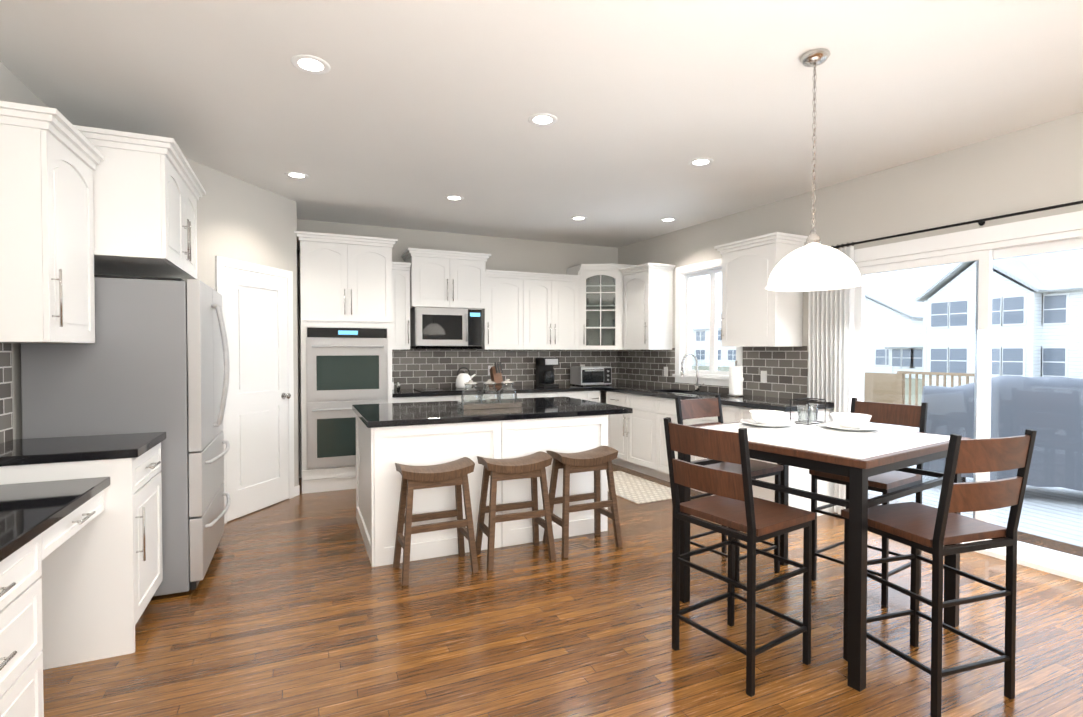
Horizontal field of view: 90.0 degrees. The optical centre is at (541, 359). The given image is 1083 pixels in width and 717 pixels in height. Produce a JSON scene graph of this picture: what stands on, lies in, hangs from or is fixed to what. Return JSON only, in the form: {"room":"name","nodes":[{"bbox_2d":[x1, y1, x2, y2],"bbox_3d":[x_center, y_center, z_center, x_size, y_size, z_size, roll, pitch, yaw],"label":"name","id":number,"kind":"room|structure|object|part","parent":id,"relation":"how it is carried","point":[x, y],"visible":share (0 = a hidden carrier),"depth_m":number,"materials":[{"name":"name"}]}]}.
{"room":"kitchen","nodes":[
{"label":"kitchen","id":0,"kind":"room"},
{"bbox_2d":[0,61,47,439],"bbox_3d":[-1.903,-0.032,0.827,0.150,2.780,10.000,0,1,-24],"label":"wall","id":1,"kind":"structure","parent":0,"point":[14,88],"depth_m":2.76,"materials":[{"name":"paint"}]},
{"bbox_2d":[0,343,12,443],"bbox_3d":[-2.114,0.242,1.506,0.008,0.630,2.605,0,1,-24],"label":"wall tile","id":2,"kind":"structure","parent":1,"relation":"attached to","point":[6,422],"depth_m":2.64,"materials":[{"name":"grey tile"}]},
{"bbox_2d":[0,113,99,342],"bbox_3d":[-2.370,-0.545,2.493,0.340,0.930,0.560,0,1,-24],"label":"upper cabinet","id":3,"kind":"object","parent":1,"relation":"attached to","point":[80,206],"depth_m":2.30,"materials":[{"name":"white wood"}]},
{"bbox_2d":[68,133,199,278],"bbox_3d":[-2.545,-0.855,3.266,0.650,0.595,0.975,0,1,-24],"label":"upper cabinet","id":4,"kind":"object","parent":1,"relation":"attached to","point":[146,205],"depth_m":2.92,"materials":[{"name":"white wood"}]},
{"bbox_2d":[183,158,298,521],"bbox_3d":[-2.531,-0.093,4.490,0.110,2.780,1.360,0,1,14],"label":"wall","id":5,"kind":"structure","parent":0,"point":[239,219],"depth_m":4.52,"materials":[{"name":"paint"}]},
{"bbox_2d":[215,256,293,523],"bbox_3d":[-2.428,0.239,4.646,0.539,2.110,0.691,0,1,-24],"label":"door","id":6,"kind":"structure","parent":5,"relation":"attached to","point":[258,417],"depth_m":4.63,"materials":[{"name":"white wood"}]},
{"bbox_2d":[294,485,299,496],"bbox_3d":[-2.435,1.250,4.644,0.011,0.090,1.060,0,1,14],"label":"baseboard","id":7,"kind":"structure","parent":5,"relation":"attached to","point":[296,490],"depth_m":5.12,"materials":[{"name":"white"}]},
{"bbox_2d":[296,205,298,482],"bbox_3d":[-2.515,-0.109,5.455,0.110,2.780,0.738,0,1,-24],"label":"wall","id":8,"kind":"structure","parent":0,"point":[297,351],"depth_m":5.42,"materials":[{"name":"paint"}]},
{"bbox_2d":[297,219,617,477],"bbox_3d":[-1.359,-0.126,6.450,5.990,2.780,0.150,0,1,-24],"label":"wall","id":9,"kind":"structure","parent":0,"point":[520,255],"depth_m":6.65,"materials":[{"name":"paint"}]},
{"bbox_2d":[392,264,410,349],"bbox_3d":[-1.621,-0.561,6.050,0.241,0.895,0.350,0,1,-24],"label":"upper cabinet","id":10,"kind":"object","parent":9,"relation":"attached to","point":[400,310],"depth_m":5.90,"materials":[{"name":"white wood"}]},
{"bbox_2d":[404,252,487,311],"bbox_3d":[-1.108,-0.875,6.239,0.840,0.575,0.410,0,1,-24],"label":"upper cabinet","id":11,"kind":"object","parent":9,"relation":"attached to","point":[435,280],"depth_m":6.04,"materials":[{"name":"white wood"}]},
{"bbox_2d":[410,307,481,348],"bbox_3d":[-1.096,-0.355,6.221,0.760,0.455,0.464,0,1,-24],"label":"microwave","id":12,"kind":"object","parent":11,"relation":"attached to","point":[444,328],"visible":0.98,"depth_m":6.04,"materials":[{"name":"silver metal"}]},
{"bbox_2d":[476,272,527,349],"bbox_3d":[-0.481,-0.560,6.554,0.541,0.875,0.350,0,1,-24],"label":"upper cabinet","id":13,"kind":"object","parent":9,"relation":"attached to","point":[505,323],"depth_m":6.39,"materials":[{"name":"white wood"}]},
{"bbox_2d":[392,349,616,388],"bbox_3d":[-0.377,0.093,6.802,3.108,0.480,0.008,0,1,-24],"label":"wall tile","id":14,"kind":"structure","parent":9,"relation":"attached to","point":[423,368],"depth_m":6.63,"materials":[{"name":"grey tile"}]},
{"bbox_2d":[528,276,578,349],"bbox_3d":[0.024,-0.564,6.777,0.809,0.875,0.350,0,1,-24],"label":"upper cabinet","id":15,"kind":"object","parent":9,"relation":"attached to","point":[529,311],"depth_m":6.64,"materials":[{"name":"white wood"}]},
{"bbox_2d":[567,263,635,349],"bbox_3d":[0.820,-0.661,6.962,0.831,1.063,0.652,0,1,-24],"label":"upper cabinet","id":16,"kind":"object","parent":9,"relation":"attached to","point":[574,270],"depth_m":6.77,"materials":[{"name":"white wood"}]},
{"bbox_2d":[0,0,1082,247],"bbox_3d":[0.883,-1.493,2.115,6.607,0.100,10.150,0,1,-24],"label":"ceiling","id":17,"kind":"structure","parent":0,"point":[408,114],"depth_m":2.96,"materials":[{"name":"paint"}]},
{"bbox_2d":[284,171,308,178],"bbox_3d":[-1.962,-1.478,4.341,0.180,0.006,0.180,0,1,-24],"label":"recessed light","id":18,"kind":"object","parent":17,"relation":"in","point":[295,175],"visible":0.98,"depth_m":4.34,"materials":[{"name":"white"}]},
{"bbox_2d":[291,55,330,73],"bbox_3d":[-1.134,-1.449,2.663,0.180,0.006,0.180,0,1,-24],"label":"recessed light","id":19,"kind":"object","parent":17,"relation":"in","point":[310,64],"visible":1,"depth_m":2.66,"materials":[{"name":"white plastic"}]},
{"bbox_2d":[444,195,463,200],"bbox_3d":[-0.804,-1.488,4.984,0.180,0.006,0.180,0,1,-24],"label":"recessed light","id":20,"kind":"object","parent":17,"relation":"in","point":[454,197],"visible":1,"depth_m":4.97,"materials":[{"name":"white"}]},
{"bbox_2d":[528,113,556,125],"bbox_3d":[0.007,-1.460,3.298,0.180,0.006,0.180,0,1,-24],"label":"recessed light","id":21,"kind":"object","parent":17,"relation":"in","point":[542,119],"visible":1,"depth_m":3.29,"materials":[{"name":"white plastic"}]},
{"bbox_2d":[570,216,586,220],"bbox_3d":[0.397,-1.501,5.755,0.180,0.006,0.180,0,1,-24],"label":"recessed light","id":22,"kind":"object","parent":17,"relation":"in","point":[578,218],"visible":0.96,"depth_m":5.76,"materials":[{"name":"white"}]},
{"bbox_2d":[660,218,676,221],"bbox_3d":[1.363,-1.502,5.821,0.180,0.006,0.180,0,1,-24],"label":"recessed light","id":23,"kind":"object","parent":17,"relation":"in","point":[668,219],"visible":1,"depth_m":5.80,"materials":[{"name":"white"}]},
{"bbox_2d":[688,158,713,166],"bbox_3d":[1.188,-1.472,4.038,0.180,0.006,0.180,0,1,-24],"label":"recessed light","id":24,"kind":"object","parent":17,"relation":"in","point":[697,162],"visible":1,"depth_m":4.04,"materials":[{"name":"white"}]},
{"bbox_2d":[765,48,863,290],"bbox_3d":[1.302,-0.900,2.590,0.424,1.100,0.424,0,1,-24],"label":"pendant light","id":25,"kind":"object","parent":17,"relation":"hanging from","point":[813,264],"visible":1,"depth_m":2.52,"materials":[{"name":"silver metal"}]},
{"bbox_2d":[43,464,1082,716],"bbox_3d":[0.883,1.386,2.164,6.607,0.100,10.150,0,1,-24],"label":"floor","id":26,"kind":"structure","parent":0,"point":[297,606],"depth_m":2.59,"materials":[{"name":"brown wood"}]},
{"bbox_2d":[0,529,51,716],"bbox_3d":[-1.778,0.963,1.399,0.520,0.773,0.705,0,1,-24],"label":"base cabinet","id":27,"kind":"object","parent":26,"relation":"on","point":[25,628],"depth_m":1.72,"materials":[{"name":"white wood"}]},
{"bbox_2d":[0,442,162,667],"bbox_3d":[-2.245,0.885,2.580,0.620,0.888,0.554,0,1,-24],"label":"base cabinet","id":28,"kind":"object","parent":26,"relation":"on","point":[81,583],"depth_m":2.41,"materials":[{"name":"white wood"}]},
{"bbox_2d":[0,432,165,561],"bbox_3d":[-1.817,0.492,1.642,0.639,0.155,2.605,0,1,-24],"label":"countertop","id":29,"kind":"structure","parent":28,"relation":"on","point":[29,512],"depth_m":2.26,"materials":[{"name":"black stone"}]},
{"bbox_2d":[21,274,230,596],"bbox_3d":[-2.421,0.429,3.339,0.865,1.775,0.930,0,1,-24],"label":"fridge","id":30,"kind":"object","parent":26,"relation":"on","point":[153,357],"visible":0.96,"depth_m":2.98,"materials":[{"name":"grey metal"}]},
{"bbox_2d":[294,231,397,493],"bbox_3d":[-2.033,0.029,5.627,0.950,2.498,0.809,0,1,-24],"label":"tall cabinet","id":31,"kind":"object","parent":26,"relation":"on","point":[345,280],"depth_m":5.29,"materials":[{"name":"white wood"}]},
{"bbox_3d":[-1.891,0.363,5.311,0.760,1.370,0.107,0,1,-24],"label":"tall oven cabinet front","id":32,"kind":"part","parent":31,"relation":"part of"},
{"bbox_2d":[392,396,427,402],"bbox_3d":[-1.510,0.828,5.964,0.355,0.888,0.640,0,1,-24],"label":"base cabinet","id":33,"kind":"object","parent":26,"relation":"on","point":[397,399],"depth_m":5.67,"materials":[{"name":"white wood"}]},
{"bbox_2d":[393,457,478,585],"bbox_3d":[-0.667,0.977,3.391,0.470,0.683,0.333,0,1,-24],"label":"stool","id":34,"kind":"object","parent":26,"relation":"on","point":[455,472],"visible":1,"depth_m":3.35,"materials":[{"name":"brown wood"}]},
{"bbox_2d":[428,394,491,401],"bbox_3d":[-1.061,0.825,6.162,0.750,0.888,0.640,0,1,-24],"label":"base cabinet","id":35,"kind":"object","parent":26,"relation":"on","point":[455,397],"depth_m":5.86,"materials":[{"name":"white wood"}]},
{"bbox_2d":[392,383,641,397],"bbox_3d":[-0.243,0.353,6.498,3.106,0.040,0.659,0,1,-24],"label":"countertop","id":36,"kind":"structure","parent":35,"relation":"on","point":[519,389],"depth_m":6.25,"materials":[{"name":"black stone"}]},
{"bbox_2d":[392,382,400,389],"bbox_3d":[-1.639,0.293,6.077,0.114,0.090,0.044,0,1,-24],"label":"shakers","id":37,"kind":"object","parent":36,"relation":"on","point":[398,386],"visible":0.73,"depth_m":6.07,"materials":[{"name":"silver metal"}]},
{"bbox_2d":[414,387,485,391],"bbox_3d":[-1.038,0.334,6.114,0.720,0.008,0.479,0,1,-24],"label":"cooktop","id":38,"kind":"object","parent":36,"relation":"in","point":[438,389],"visible":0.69,"depth_m":6.05,"materials":[{"name":"black glass"}]},
{"bbox_2d":[455,367,475,387],"bbox_3d":[-0.884,0.204,6.322,0.240,0.242,0.190,0,1,-24],"label":"kettle","id":39,"kind":"object","parent":38,"relation":"on","point":[462,378],"visible":0.98,"depth_m":6.25,"materials":[{"name":"white ceramic"}]},
{"bbox_2d":[489,362,502,387],"bbox_3d":[-0.532,0.178,6.428,0.110,0.308,0.230,0,1,-24],"label":"knife block","id":40,"kind":"object","parent":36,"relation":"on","point":[496,370],"visible":0.96,"depth_m":6.39,"materials":[{"name":"brown wood"}]},
{"bbox_2d":[536,358,558,386],"bbox_3d":[0.072,0.152,6.741,0.200,0.350,0.265,0,1,-24],"label":"coffee maker","id":41,"kind":"object","parent":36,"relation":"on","point":[544,373],"visible":1,"depth_m":6.66,"materials":[{"name":"black plastic"}]},
{"bbox_2d":[570,366,611,385],"bbox_3d":[0.641,0.206,6.939,0.440,0.235,0.343,0,1,-24],"label":"toaster oven","id":42,"kind":"object","parent":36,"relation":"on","point":[590,375],"visible":0.98,"depth_m":6.83,"materials":[{"name":"silver metal"}]},
{"bbox_2d":[356,415,607,566],"bbox_3d":[-0.504,0.857,4.273,1.729,0.888,1.094,0,1,-24],"label":"kitchen island","id":43,"kind":"object","parent":26,"relation":"on","point":[383,450],"visible":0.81,"depth_m":3.72,"materials":[{"name":"white wood"}]},
{"bbox_2d":[358,449,359,464],"bbox_3d":[-1.404,0.745,4.160,0.004,0.115,0.070,0,1,-24],"label":"outlet","id":44,"kind":"object","parent":43,"relation":"attached to","point":[358,456],"visible":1,"depth_m":4.14,"materials":[{"name":"white plastic"}]},
{"bbox_2d":[352,397,632,427],"bbox_3d":[-0.427,0.390,4.305,1.955,0.040,1.165,0,1,-24],"label":"island countertop","id":45,"kind":"structure","parent":43,"relation":"on","point":[401,414],"depth_m":3.99,"materials":[{"name":"black stone"}]},
{"bbox_2d":[457,379,521,409],"bbox_3d":[-0.403,0.261,4.206,0.468,0.218,0.188,0,1,-24],"label":"jars","id":46,"kind":"object","parent":45,"relation":"on","point":[497,403],"visible":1,"depth_m":4.18,"materials":[{"name":"clear glass"}]},
{"bbox_2d":[492,393,531,398],"bbox_3d":[-0.512,0.821,6.405,0.573,0.888,0.640,0,1,-24],"label":"base cabinet","id":47,"kind":"object","parent":26,"relation":"on","point":[519,395],"depth_m":6.17,"materials":[{"name":"white wood"}]},
{"bbox_2d":[475,451,555,570],"bbox_3d":[-0.180,0.974,3.601,0.470,0.683,0.333,0,1,-24],"label":"stool","id":48,"kind":"object","parent":26,"relation":"on","point":[532,466],"visible":1,"depth_m":3.55,"materials":[{"name":"brown wood"}]},
{"bbox_2d":[532,391,591,400],"bbox_3d":[0.087,0.816,6.670,0.862,0.888,0.640,0,1,-24],"label":"base cabinet","id":49,"kind":"object","parent":26,"relation":"on","point":[584,395],"depth_m":6.43,"materials":[{"name":"white wood"}]},
{"bbox_2d":[543,446,622,557],"bbox_3d":[0.287,0.970,3.818,0.473,0.683,0.337,0,1,-24],"label":"stool","id":50,"kind":"object","parent":26,"relation":"on","point":[596,460],"visible":1,"depth_m":3.78,"materials":[{"name":"brown wood"}]},
{"bbox_2d":[592,391,599,402],"bbox_3d":[0.479,0.813,6.843,0.241,0.888,0.640,0,1,-24],"label":"base cabinet","id":51,"kind":"object","parent":26,"relation":"on","point":[594,396],"depth_m":6.57,"materials":[{"name":"white wood"}]},
{"bbox_2d":[606,391,621,465],"bbox_3d":[1.227,0.819,6.492,0.775,0.888,0.535,0,1,-24],"label":"base cabinet","id":52,"kind":"object","parent":26,"relation":"on","point":[613,398],"depth_m":6.39,"materials":[{"name":"white wood"}]},
{"bbox_2d":[608,471,690,503],"bbox_3d":[0.876,1.274,5.490,0.620,0.010,1.150,0,1,-27],"label":"area rug","id":53,"kind":"object","parent":26,"relation":"on","point":[634,489],"visible":0.64,"depth_m":5.31,"materials":[{"name":"beige fabric"}]},
{"bbox_2d":[622,393,689,473],"bbox_3d":[1.414,0.826,6.068,0.775,0.888,0.638,0,1,-24],"label":"base cabinet","id":54,"kind":"object","parent":26,"relation":"on","point":[636,439],"depth_m":6.06,"materials":[{"name":"white wood"}]},
{"bbox_2d":[646,396,677,481],"bbox_3d":[1.622,0.834,5.598,0.775,0.888,0.638,0,1,-24],"label":"base cabinet","id":55,"kind":"object","parent":26,"relation":"on","point":[657,408],"depth_m":5.69,"materials":[{"name":"white wood"}]},
{"bbox_2d":[675,395,782,587],"bbox_3d":[1.172,0.779,3.433,0.430,1.072,0.507,-1,1,-33],"label":"chair","id":56,"kind":"object","parent":26,"relation":"on","point":[697,408],"visible":0.31,"depth_m":3.42,"materials":[{"name":"brown wood"}]},
{"bbox_2d":[663,417,814,696],"bbox_3d":[0.866,0.796,2.409,0.507,1.072,0.430,-1,1,-33],"label":"chair","id":57,"kind":"object","parent":26,"relation":"on","point":[732,504],"visible":1,"depth_m":2.33,"materials":[{"name":"brown wood"}]},
{"bbox_2d":[683,405,833,515],"bbox_3d":[1.927,0.846,4.910,0.776,0.888,1.116,0,1,-24],"label":"base cabinet","id":58,"kind":"object","parent":26,"relation":"on","point":[799,478],"depth_m":4.50,"materials":[{"name":"white wood"}]},
{"bbox_2d":[678,417,970,691],"bbox_3d":[1.418,0.855,2.840,1.030,0.940,1.030,-1,1,-33],"label":"pub table","id":59,"kind":"object","parent":26,"relation":"on","point":[858,460],"visible":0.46,"depth_m":2.42,"materials":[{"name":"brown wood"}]},
{"bbox_2d":[790,398,825,424],"bbox_3d":[1.593,0.306,3.239,0.185,0.142,0.116,-1,1,-33],"label":"caddy","id":60,"kind":"object","parent":59,"relation":"on","point":[807,412],"visible":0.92,"depth_m":3.23,"materials":[{"name":"black metal"}]},
{"bbox_2d":[809,398,927,606],"bbox_3d":[1.926,0.783,3.194,0.507,1.072,0.430,-1,1,-33],"label":"chair","id":61,"kind":"object","parent":26,"relation":"on","point":[900,415],"visible":0.5,"depth_m":3.16,"materials":[{"name":"black metal"}]},
{"bbox_2d":[841,429,1036,716],"bbox_3d":[1.614,0.799,2.238,0.430,1.072,0.507,0,1,-17],"label":"chair","id":62,"kind":"object","parent":26,"relation":"on","point":[918,527],"visible":0.96,"depth_m":2.09,"materials":[{"name":"brown wood"}]},
{"bbox_2d":[618,112,1082,512],"bbox_3d":[3.305,-0.071,3.160,0.160,2.780,10.064,0,1,-27],"label":"wall","id":63,"kind":"structure","parent":0,"point":[1034,167],"depth_m":3.97,"materials":[{"name":"paint"}]},
{"bbox_2d":[621,268,673,349],"bbox_3d":[1.283,-0.596,6.559,0.377,0.945,0.519,0,1,-24],"label":"upper cabinet","id":64,"kind":"object","parent":63,"relation":"attached to","point":[648,292],"depth_m":6.37,"materials":[{"name":"white wood"}]},
{"bbox_2d":[672,258,743,386],"bbox_3d":[1.859,-0.400,5.939,0.195,1.345,1.040,0,1,-27],"label":"window","id":65,"kind":"structure","parent":63,"relation":"in","point":[684,276],"depth_m":6.13,"materials":[{"name":"white"}]},
{"bbox_2d":[604,386,833,411],"bbox_3d":[1.628,0.369,5.541,0.659,0.040,2.557,0,1,-27],"label":"countertop","id":66,"kind":"structure","parent":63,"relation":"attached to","point":[766,403],"depth_m":5.12,"materials":[{"name":"black stone"}]},
{"bbox_2d":[681,353,703,390],"bbox_3d":[1.636,0.135,5.881,0.253,0.414,0.130,0,1,-24],"label":"faucet","id":67,"kind":"object","parent":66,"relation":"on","point":[697,387],"visible":1,"depth_m":5.93,"materials":[{"name":"silver metal"}]},
{"bbox_2d":[728,360,743,396],"bbox_3d":[1.895,0.179,5.277,0.150,0.347,0.149,0,1,-24],"label":"paper towel","id":68,"kind":"object","parent":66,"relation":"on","point":[735,380],"visible":1,"depth_m":5.22,"materials":[{"name":"white paper"}]},
{"bbox_2d":[617,346,833,402],"bbox_3d":[1.774,0.102,5.989,0.008,0.490,3.234,0,1,-27],"label":"wall tile","id":69,"kind":"structure","parent":63,"relation":"attached to","point":[786,368],"depth_m":5.37,"materials":[{"name":"grey tile"}]},
{"bbox_2d":[664,367,667,376],"bbox_3d":[1.495,0.143,6.520,0.007,0.116,0.070,0,1,-27],"label":"outlet","id":70,"kind":"object","parent":69,"relation":"attached to","point":[665,368],"depth_m":6.51,"materials":[{"name":"white plastic"}]},
{"bbox_2d":[761,371,766,382],"bbox_3d":[2.148,0.164,5.237,0.007,0.116,0.070,0,1,-27],"label":"outlet","id":71,"kind":"object","parent":69,"relation":"attached to","point":[763,376],"depth_m":5.23,"materials":[{"name":"white plastic"}]},
{"bbox_2d":[720,236,805,346],"bbox_3d":[2.046,-0.588,5.057,0.383,0.930,0.642,0,1,-24],"label":"upper cabinet","id":72,"kind":"object","parent":63,"relation":"attached to","point":[756,312],"depth_m":4.87,"materials":[{"name":"white wood"}]},
{"bbox_2d":[832,200,1082,247],"bbox_3d":[2.898,-0.921,3.653,0.101,0.040,2.544,0,1,-27],"label":"curtain rod","id":73,"kind":"object","parent":63,"relation":"attached to","point":[980,222],"visible":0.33,"depth_m":3.63,"materials":[{"name":"black metal"}]},
{"bbox_2d":[807,242,853,513],"bbox_3d":[2.413,0.157,4.547,0.064,2.217,0.410,0,1,-27],"label":"curtain","id":74,"kind":"object","parent":73,"relation":"hanging from","point":[830,345],"visible":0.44,"depth_m":4.50,"materials":[{"name":"white fabric"}]},
{"bbox_2d":[838,210,1082,581],"bbox_3d":[3.013,0.213,3.703,0.172,2.195,1.960,0,1,-27],"label":"sliding door","id":75,"kind":"structure","parent":63,"relation":"attached to","point":[983,255],"depth_m":3.65,"materials":[{"name":"white"}]},
{"label":"outside","id":76,"kind":"structure","parent":0,"visible":0},
{"bbox_2d":[691,356,921,405],"bbox_3d":[77.299,1.211,77.939,195.400,0.300,320.000,0,1,-24],"label":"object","id":77,"kind":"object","parent":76,"point":[906,387],"depth_m":35.88,"materials":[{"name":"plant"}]},
{"bbox_2d":[691,311,735,366],"bbox_3d":[31.545,-3.376,81.700,10.874,8.745,14.800,0,1,-24],"label":"house","id":78,"kind":"structure","parent":77,"relation":"on","point":[721,350],"depth_m":83.32,"materials":[{"name":"white paint"}]},
{"bbox_2d":[864,372,896,403],"bbox_3d":[13.096,1.237,24.423,0.100,1.450,6.000,0,1,-24],"label":"fence","id":79,"kind":"object","parent":77,"relation":"on","point":[871,394],"depth_m":22.32,"materials":[{"name":"brown wood"}]},
{"bbox_2d":[864,293,923,372],"bbox_3d":[37.155,-2.654,56.638,10.800,8.146,9.871,0,1,-24],"label":"house","id":80,"kind":"structure","parent":77,"relation":"on","point":[890,323],"depth_m":53.13,"materials":[{"name":"white paint"}]},
{"bbox_2d":[884,332,922,378],"bbox_3d":[33.662,-0.446,47.259,4.874,4.045,4.400,0,1,-24],"label":"house","id":81,"kind":"structure","parent":77,"relation":"on","point":[894,364],"depth_m":47.09,"materials":[{"name":"white paint"}]},
{"bbox_2d":[915,258,1050,386],"bbox_3d":[28.260,-2.261,33.470,5.800,8.140,6.491,0,1,-24],"label":"house","id":82,"kind":"structure","parent":77,"relation":"on","point":[940,314],"depth_m":32.51,"materials":[{"name":"white paint"}]},
{"bbox_2d":[994,249,1082,378],"bbox_3d":[33.361,-2.664,30.578,10.879,9.044,15.800,0,1,-24],"label":"house","id":83,"kind":"structure","parent":77,"relation":"on","point":[1051,284],"depth_m":29.75,"materials":[{"name":"white paint"}]},
{"bbox_2d":[868,422,1082,546],"bbox_3d":[6.238,1.522,5.379,7.080,0.360,9.940,0,1,-24],"label":"deck","id":84,"kind":"object","parent":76,"point":[1046,515],"depth_m":4.85,"materials":[{"name":"grey wood"}]},
{"bbox_2d":[897,371,974,404],"bbox_3d":[7.726,0.750,10.534,0.120,1.010,1.550,0,1,-24],"label":"rail","id":85,"kind":"object","parent":84,"relation":"on","point":[901,385],"depth_m":10.90,"materials":[{"name":"brown wood"}]},
{"bbox_2d":[921,375,1082,490],"bbox_3d":[4.982,0.753,5.413,1.950,1.177,0.780,1,1,33],"label":"outdoor grill","id":86,"kind":"object","parent":84,"relation":"on","point":[1025,416],"depth_m":5.17,"materials":[{"name":"grey"}]}
]}

